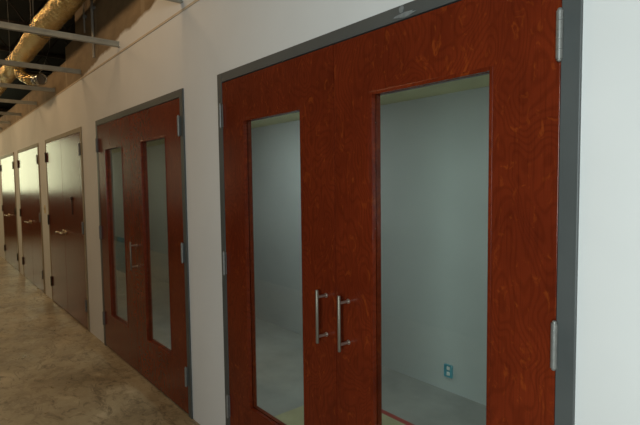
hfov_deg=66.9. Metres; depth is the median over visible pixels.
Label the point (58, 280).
door
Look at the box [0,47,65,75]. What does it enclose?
joist
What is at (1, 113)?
bar
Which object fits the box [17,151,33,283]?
door
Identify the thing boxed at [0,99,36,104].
bar
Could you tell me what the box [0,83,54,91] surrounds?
bar
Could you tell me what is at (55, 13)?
flexible duct
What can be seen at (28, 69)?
joist
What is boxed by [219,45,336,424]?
door
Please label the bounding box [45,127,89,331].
door frame
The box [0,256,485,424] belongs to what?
floor
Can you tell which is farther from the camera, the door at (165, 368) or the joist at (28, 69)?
the joist at (28, 69)
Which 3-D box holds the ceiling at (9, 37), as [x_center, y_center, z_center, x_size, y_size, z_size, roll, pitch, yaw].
[-4.347,-2.833,6.324,5.000,0.120,21.100,-4,5,-39]
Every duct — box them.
[0,0,85,95]
[13,0,49,85]
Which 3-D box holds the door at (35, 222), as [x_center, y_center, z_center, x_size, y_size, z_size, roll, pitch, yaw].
[-4.313,0.100,7.321,0.116,2.118,0.836,-4,5,-39]
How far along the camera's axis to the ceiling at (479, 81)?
3.52 m
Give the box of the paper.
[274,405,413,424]
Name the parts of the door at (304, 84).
pull handle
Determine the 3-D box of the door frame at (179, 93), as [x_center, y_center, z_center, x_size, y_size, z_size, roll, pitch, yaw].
[-1.456,0.250,3.980,0.128,2.184,1.995,-4,5,-39]
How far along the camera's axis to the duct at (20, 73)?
5.89 m
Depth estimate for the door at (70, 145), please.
5.49 m
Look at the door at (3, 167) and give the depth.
9.81 m
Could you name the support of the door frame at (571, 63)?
attached to the wall at (208, 39)
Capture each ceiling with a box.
[0,0,74,108]
[112,74,488,152]
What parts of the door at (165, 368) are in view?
pull handle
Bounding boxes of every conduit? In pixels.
[82,3,86,32]
[90,0,94,57]
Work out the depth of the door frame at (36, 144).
7.02 m
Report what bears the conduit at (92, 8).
attached to the wall at (208, 39)
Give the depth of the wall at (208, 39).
2.79 m
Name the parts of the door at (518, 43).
pull handle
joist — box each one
[0,0,74,33]
[0,32,67,59]
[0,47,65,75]
[0,65,53,83]
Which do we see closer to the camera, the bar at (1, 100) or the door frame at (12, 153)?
the bar at (1, 100)
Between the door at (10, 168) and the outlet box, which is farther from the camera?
the door at (10, 168)
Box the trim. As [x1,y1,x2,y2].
[1,0,198,132]
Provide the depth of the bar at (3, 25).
3.73 m
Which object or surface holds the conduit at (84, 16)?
attached to the wall at (208, 39)
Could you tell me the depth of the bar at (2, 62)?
4.74 m
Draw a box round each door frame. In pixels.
[0,152,19,271]
[17,143,45,293]
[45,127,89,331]
[95,88,192,418]
[217,0,583,424]
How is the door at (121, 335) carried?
in the wall at (208, 39)
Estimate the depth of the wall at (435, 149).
3.80 m
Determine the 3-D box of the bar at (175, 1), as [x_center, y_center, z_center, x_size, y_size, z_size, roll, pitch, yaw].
[-1.975,-1.904,2.126,2.838,1.296,0.038,-4,5,-39]
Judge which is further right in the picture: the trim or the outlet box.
the outlet box
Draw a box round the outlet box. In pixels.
[444,363,452,378]
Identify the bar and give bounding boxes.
[0,4,80,73]
[0,16,119,47]
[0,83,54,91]
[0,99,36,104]
[0,112,20,115]
[167,0,182,3]
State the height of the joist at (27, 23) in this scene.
0.400 m
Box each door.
[0,158,11,264]
[6,155,18,270]
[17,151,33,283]
[27,147,43,291]
[44,139,67,311]
[60,132,87,328]
[95,115,138,371]
[129,98,188,413]
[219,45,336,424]
[333,0,563,424]
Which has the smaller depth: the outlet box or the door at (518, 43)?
the door at (518, 43)
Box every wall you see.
[0,0,639,424]
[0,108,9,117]
[112,86,488,405]
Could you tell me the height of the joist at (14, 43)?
0.400 m
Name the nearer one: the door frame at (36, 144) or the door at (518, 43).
the door at (518, 43)

